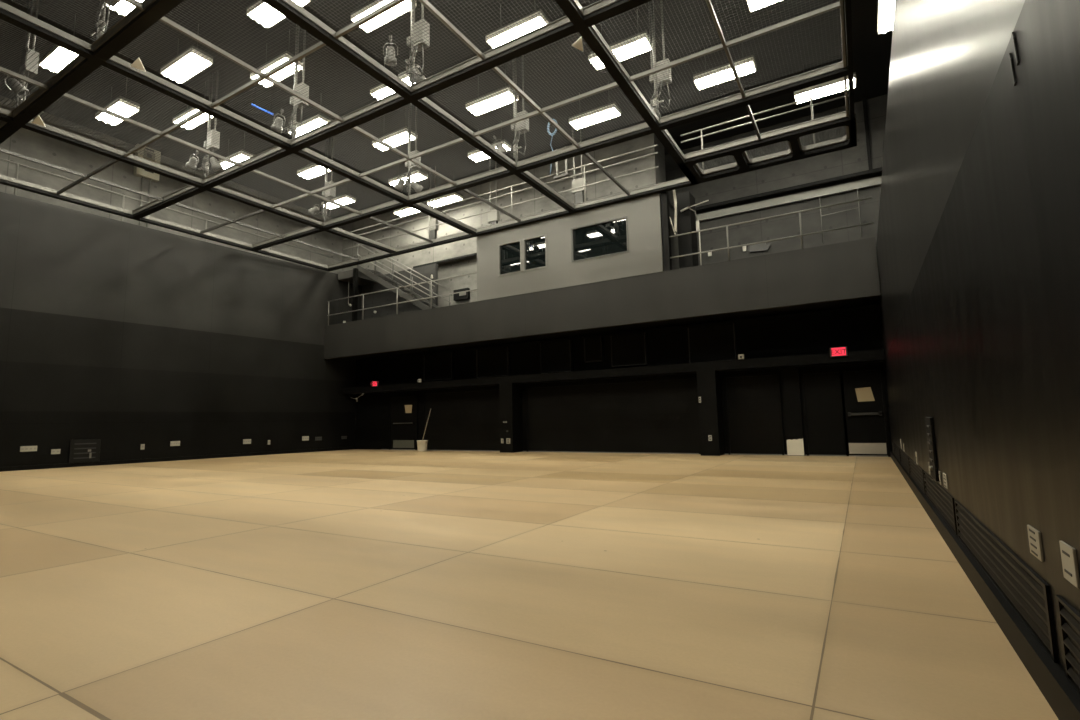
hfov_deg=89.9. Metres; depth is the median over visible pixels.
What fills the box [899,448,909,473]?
air vent
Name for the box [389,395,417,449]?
door
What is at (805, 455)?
trim
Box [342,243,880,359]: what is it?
floor
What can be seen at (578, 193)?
electrical box
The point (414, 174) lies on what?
fluorescent light
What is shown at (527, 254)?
window
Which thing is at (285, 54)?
fluorescent light
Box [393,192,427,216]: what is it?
fluorescent light
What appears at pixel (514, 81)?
mast
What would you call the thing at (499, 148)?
spotlight
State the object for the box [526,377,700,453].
door
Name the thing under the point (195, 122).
fluorescent light
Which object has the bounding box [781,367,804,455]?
column
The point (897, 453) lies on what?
air vent
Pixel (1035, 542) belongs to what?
switch plate
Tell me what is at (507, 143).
fluorescent light
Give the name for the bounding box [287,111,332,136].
fluorescent light
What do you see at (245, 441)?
outlet plate
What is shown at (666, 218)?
door frame
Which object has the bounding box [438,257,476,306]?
wall
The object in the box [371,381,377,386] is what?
exit sign
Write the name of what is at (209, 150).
spotlight
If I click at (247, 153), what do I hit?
fluorescent light
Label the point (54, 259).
wall
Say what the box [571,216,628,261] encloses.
window
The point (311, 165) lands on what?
fluorescent light
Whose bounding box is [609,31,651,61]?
fluorescent light
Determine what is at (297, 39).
mast
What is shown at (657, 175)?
wall
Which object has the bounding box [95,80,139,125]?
fluorescent light
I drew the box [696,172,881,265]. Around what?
wall
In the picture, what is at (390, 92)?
fluorescent light
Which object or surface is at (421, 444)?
bucket
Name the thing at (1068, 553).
outlet plate
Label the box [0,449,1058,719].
floor
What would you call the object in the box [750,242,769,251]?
wall plate
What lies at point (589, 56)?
fluorescent light
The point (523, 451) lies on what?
trim
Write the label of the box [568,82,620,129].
fluorescent light
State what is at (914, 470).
air vent
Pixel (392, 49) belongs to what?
spotlight
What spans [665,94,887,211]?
wall
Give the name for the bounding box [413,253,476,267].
trim
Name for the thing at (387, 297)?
wall
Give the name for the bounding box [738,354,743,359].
detector
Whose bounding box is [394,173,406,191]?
spotlight
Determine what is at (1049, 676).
baseboard
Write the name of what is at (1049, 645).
air vent
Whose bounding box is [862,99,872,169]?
trim
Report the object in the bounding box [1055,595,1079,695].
air vent
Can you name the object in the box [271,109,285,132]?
spotlight
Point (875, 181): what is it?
trim
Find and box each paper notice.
[405,405,411,412]
[855,387,874,401]
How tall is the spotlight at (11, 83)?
0.492 m
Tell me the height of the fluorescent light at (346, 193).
0.985 m
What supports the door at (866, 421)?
in the wall at (859, 328)
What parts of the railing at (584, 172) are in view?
post, post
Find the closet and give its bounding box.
[676,191,697,268]
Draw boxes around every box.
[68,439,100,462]
[453,288,469,300]
[926,417,938,480]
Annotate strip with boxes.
[1008,53,1016,85]
[1011,32,1019,65]
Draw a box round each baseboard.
[0,447,354,471]
[890,451,1079,719]
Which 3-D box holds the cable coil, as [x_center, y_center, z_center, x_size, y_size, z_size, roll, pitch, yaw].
[0.338,-5.579,14.117,0.320,1.499,0.064,-5,-8,30]
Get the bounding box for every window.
[498,234,546,275]
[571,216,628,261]
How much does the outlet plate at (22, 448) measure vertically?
0.136 m
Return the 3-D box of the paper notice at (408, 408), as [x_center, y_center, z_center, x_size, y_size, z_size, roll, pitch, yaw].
[-5.106,1.901,20.983,0.400,0.310,0.003,-5,-8,30]
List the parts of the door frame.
casing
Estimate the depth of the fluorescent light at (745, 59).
13.38 m
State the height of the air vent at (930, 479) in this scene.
0.260 m
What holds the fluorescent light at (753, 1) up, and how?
hanging from the ceiling
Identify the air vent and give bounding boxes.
[893,443,900,462]
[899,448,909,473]
[908,457,925,493]
[923,471,957,534]
[954,500,1058,662]
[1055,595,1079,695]
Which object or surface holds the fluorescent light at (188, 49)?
hanging from the ceiling
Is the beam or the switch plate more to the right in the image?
the switch plate
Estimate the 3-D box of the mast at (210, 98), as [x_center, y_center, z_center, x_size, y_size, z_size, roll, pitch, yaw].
[-8.728,-6.099,14.268,0.670,3.130,0.216,-5,-8,30]
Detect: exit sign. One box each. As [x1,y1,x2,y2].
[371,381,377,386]
[830,346,847,356]
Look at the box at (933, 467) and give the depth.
4.73 m
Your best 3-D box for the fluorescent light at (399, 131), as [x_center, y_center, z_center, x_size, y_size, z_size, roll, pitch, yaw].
[-4.393,-7.027,16.334,1.440,0.985,0.476,-5,-8,30]
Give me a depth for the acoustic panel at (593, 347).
17.08 m
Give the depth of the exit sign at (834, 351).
13.06 m
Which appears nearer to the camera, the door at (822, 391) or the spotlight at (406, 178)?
the door at (822, 391)
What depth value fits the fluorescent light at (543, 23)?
11.74 m
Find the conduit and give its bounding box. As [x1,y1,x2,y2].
[819,189,861,242]
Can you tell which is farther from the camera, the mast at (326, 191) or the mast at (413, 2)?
the mast at (326, 191)
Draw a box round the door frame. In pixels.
[661,190,676,270]
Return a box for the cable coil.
[547,119,557,174]
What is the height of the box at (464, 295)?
0.420 m
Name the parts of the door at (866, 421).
kick plate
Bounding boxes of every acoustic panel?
[584,337,602,361]
[610,332,646,366]
[687,323,736,362]
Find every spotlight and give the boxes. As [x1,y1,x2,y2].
[4,74,29,97]
[185,151,198,170]
[207,150,222,170]
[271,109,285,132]
[308,204,322,215]
[383,35,397,65]
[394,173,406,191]
[406,59,425,82]
[406,178,423,192]
[493,136,507,153]
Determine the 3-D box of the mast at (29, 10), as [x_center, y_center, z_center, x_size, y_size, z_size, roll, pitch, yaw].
[-10.588,-6.415,11.162,0.670,3.130,0.216,-5,-8,30]
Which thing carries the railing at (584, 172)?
on the grid
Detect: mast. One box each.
[13,0,38,105]
[91,0,119,38]
[199,71,219,176]
[284,24,308,137]
[318,138,335,221]
[398,0,429,84]
[403,103,420,195]
[507,57,528,161]
[648,0,671,117]
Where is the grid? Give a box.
[0,0,856,271]
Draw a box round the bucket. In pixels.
[417,440,427,450]
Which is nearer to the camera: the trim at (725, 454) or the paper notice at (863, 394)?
the paper notice at (863, 394)
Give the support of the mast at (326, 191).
hanging from the ceiling
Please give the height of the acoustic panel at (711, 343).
1.050 m
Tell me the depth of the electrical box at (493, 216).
18.86 m
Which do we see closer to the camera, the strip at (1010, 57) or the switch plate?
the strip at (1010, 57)
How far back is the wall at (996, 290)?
2.39 m
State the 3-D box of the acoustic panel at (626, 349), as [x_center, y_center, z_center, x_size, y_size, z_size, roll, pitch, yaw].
[2.704,-0.308,16.507,1.120,0.970,0.110,-5,-8,30]
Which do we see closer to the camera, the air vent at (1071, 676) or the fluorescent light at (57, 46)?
the air vent at (1071, 676)
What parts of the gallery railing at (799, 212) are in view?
post, rail, rail, post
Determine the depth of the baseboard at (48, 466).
16.49 m
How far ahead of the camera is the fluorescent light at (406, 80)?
13.38 m
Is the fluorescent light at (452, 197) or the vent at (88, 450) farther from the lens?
the fluorescent light at (452, 197)
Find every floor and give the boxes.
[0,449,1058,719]
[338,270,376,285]
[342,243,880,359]
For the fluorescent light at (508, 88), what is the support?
hanging from the ceiling
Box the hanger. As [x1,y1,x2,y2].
[554,149,568,179]
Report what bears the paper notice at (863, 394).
attached to the door at (866, 421)
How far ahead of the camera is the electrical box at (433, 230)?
19.59 m
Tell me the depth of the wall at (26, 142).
17.87 m
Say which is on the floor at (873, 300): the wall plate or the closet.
the closet
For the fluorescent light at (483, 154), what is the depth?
17.25 m
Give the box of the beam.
[343,349,884,393]
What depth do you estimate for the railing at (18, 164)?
16.64 m
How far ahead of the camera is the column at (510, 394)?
17.96 m
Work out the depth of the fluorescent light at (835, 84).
14.11 m
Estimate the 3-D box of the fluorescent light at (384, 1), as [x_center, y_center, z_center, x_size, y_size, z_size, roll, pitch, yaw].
[-3.256,-7.627,11.245,1.440,0.985,0.476,-5,-8,30]
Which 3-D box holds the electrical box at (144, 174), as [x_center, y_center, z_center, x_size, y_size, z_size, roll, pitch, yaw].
[-13.188,-5.699,18.096,0.250,3.070,0.680,-5,-8,30]
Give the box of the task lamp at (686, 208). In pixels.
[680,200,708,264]
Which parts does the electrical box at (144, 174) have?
cabinet door, warning panel, cabinet door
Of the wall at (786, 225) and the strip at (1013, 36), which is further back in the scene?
the wall at (786, 225)
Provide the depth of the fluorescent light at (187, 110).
14.78 m
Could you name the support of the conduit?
hanging from the wall at (786, 225)
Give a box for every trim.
[381,449,492,450]
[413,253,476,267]
[523,451,698,453]
[695,167,881,210]
[696,176,881,221]
[725,454,786,454]
[805,455,887,456]
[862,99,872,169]
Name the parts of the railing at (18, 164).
post, post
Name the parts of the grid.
strut frame, strut frame, strut frame, strut frame, strut frame, strut frame, strut frame, strut frame, strut frame, strut frame, strut frame, strut frame, strut frame, strut frame, strut frame, strut frame, strut frame, strut frame, opening plate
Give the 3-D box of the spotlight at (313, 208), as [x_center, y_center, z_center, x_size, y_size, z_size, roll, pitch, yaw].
[-7.168,-4.808,17.322,0.529,0.352,0.238,-4,-7,21]
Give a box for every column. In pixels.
[499,383,522,452]
[696,370,724,455]
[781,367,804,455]
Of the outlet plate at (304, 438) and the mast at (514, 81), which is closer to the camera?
the mast at (514, 81)
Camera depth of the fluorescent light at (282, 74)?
12.97 m
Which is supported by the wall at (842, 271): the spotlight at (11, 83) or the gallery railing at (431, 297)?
the gallery railing at (431, 297)
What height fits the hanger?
0.810 m
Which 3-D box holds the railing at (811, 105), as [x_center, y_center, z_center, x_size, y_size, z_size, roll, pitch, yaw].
[5.524,-5.572,13.582,3.950,1.362,0.044,-5,-8,30]
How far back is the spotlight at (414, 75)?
10.35 m
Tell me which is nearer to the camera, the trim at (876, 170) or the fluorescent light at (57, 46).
the fluorescent light at (57, 46)
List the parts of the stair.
handrail, handrail, handrail, handrail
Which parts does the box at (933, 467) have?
connector rail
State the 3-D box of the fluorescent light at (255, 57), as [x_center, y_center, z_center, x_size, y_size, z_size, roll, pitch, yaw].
[-7.056,-7.040,13.806,0.060,1.428,0.551,-5,-8,34]
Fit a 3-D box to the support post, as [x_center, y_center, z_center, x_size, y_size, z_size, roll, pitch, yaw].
[-7.335,-2.496,21.460,0.140,2.320,0.140,-5,-8,30]
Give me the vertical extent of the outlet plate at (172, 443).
0.135 m
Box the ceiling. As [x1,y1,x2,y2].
[0,0,892,218]
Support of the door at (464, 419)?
in the wall at (859, 328)
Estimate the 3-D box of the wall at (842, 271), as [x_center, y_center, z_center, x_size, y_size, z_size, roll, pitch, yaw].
[-0.214,-2.411,17.831,19.118,3.540,1.860,-5,-8,30]
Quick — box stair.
[357,244,451,309]
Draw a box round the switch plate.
[1027,525,1043,561]
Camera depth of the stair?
21.00 m
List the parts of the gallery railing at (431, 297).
post, rail, rail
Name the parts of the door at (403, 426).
kick plate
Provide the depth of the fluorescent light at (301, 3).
11.14 m
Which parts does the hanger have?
bracket arm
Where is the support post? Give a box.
[352,268,357,320]
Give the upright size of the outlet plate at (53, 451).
0.130 m
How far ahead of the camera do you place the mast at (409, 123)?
15.45 m
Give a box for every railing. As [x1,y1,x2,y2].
[0,158,330,257]
[327,272,476,324]
[343,145,658,249]
[669,197,873,260]
[681,87,848,165]
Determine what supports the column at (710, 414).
on the floor at (354, 584)
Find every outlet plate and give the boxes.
[20,446,36,451]
[51,449,60,453]
[170,441,179,445]
[243,439,250,443]
[302,436,308,440]
[943,473,948,488]
[1059,541,1079,588]
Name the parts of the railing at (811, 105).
post, rail, rail, post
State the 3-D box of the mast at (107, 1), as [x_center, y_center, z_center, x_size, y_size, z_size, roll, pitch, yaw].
[-7.470,-6.684,9.322,0.670,3.130,0.216,-5,-8,30]
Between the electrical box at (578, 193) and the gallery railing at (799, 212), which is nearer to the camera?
the gallery railing at (799, 212)
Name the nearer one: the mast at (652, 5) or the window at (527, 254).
the mast at (652, 5)
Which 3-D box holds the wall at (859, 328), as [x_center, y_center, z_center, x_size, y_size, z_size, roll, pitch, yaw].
[0.377,1.172,17.931,19.700,3.700,0.200,-5,-8,30]
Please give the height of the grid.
0.305 m
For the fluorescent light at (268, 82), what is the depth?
13.41 m
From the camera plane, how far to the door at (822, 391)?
13.67 m
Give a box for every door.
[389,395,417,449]
[423,388,499,449]
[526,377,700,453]
[724,373,784,454]
[801,370,848,455]
[842,368,889,456]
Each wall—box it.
[0,96,342,273]
[0,192,361,466]
[324,193,880,358]
[342,133,665,274]
[355,304,891,456]
[361,263,437,319]
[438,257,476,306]
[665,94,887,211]
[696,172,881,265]
[877,0,1079,676]
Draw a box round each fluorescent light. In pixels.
[39,16,77,72]
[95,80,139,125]
[106,0,142,15]
[160,24,212,82]
[173,106,197,122]
[181,113,213,129]
[218,135,253,168]
[247,0,309,27]
[251,57,273,114]
[256,46,293,72]
[260,80,272,87]
[270,60,302,81]
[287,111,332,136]
[297,147,329,178]
[321,192,355,208]
[350,0,416,32]
[370,83,394,99]
[372,107,417,150]
[388,169,427,185]
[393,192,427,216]
[397,74,410,84]
[427,192,462,206]
[465,65,518,115]
[467,149,489,161]
[485,0,550,47]
[491,129,510,149]
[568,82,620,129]
[588,52,604,69]
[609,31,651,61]
[693,34,756,89]
[747,0,781,11]
[794,52,855,103]
[877,0,894,34]
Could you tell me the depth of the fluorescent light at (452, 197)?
20.59 m
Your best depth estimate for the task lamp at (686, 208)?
14.79 m
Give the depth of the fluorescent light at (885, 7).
9.04 m
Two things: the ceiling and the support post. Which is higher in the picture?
the ceiling
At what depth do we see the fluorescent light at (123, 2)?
10.93 m
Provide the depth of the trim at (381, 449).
19.80 m
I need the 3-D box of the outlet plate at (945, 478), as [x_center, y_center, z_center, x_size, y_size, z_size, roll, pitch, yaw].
[3.189,0.950,4.253,0.010,0.110,0.200,-5,-8,30]
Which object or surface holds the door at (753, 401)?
in the wall at (859, 328)
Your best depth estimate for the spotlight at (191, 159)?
14.19 m

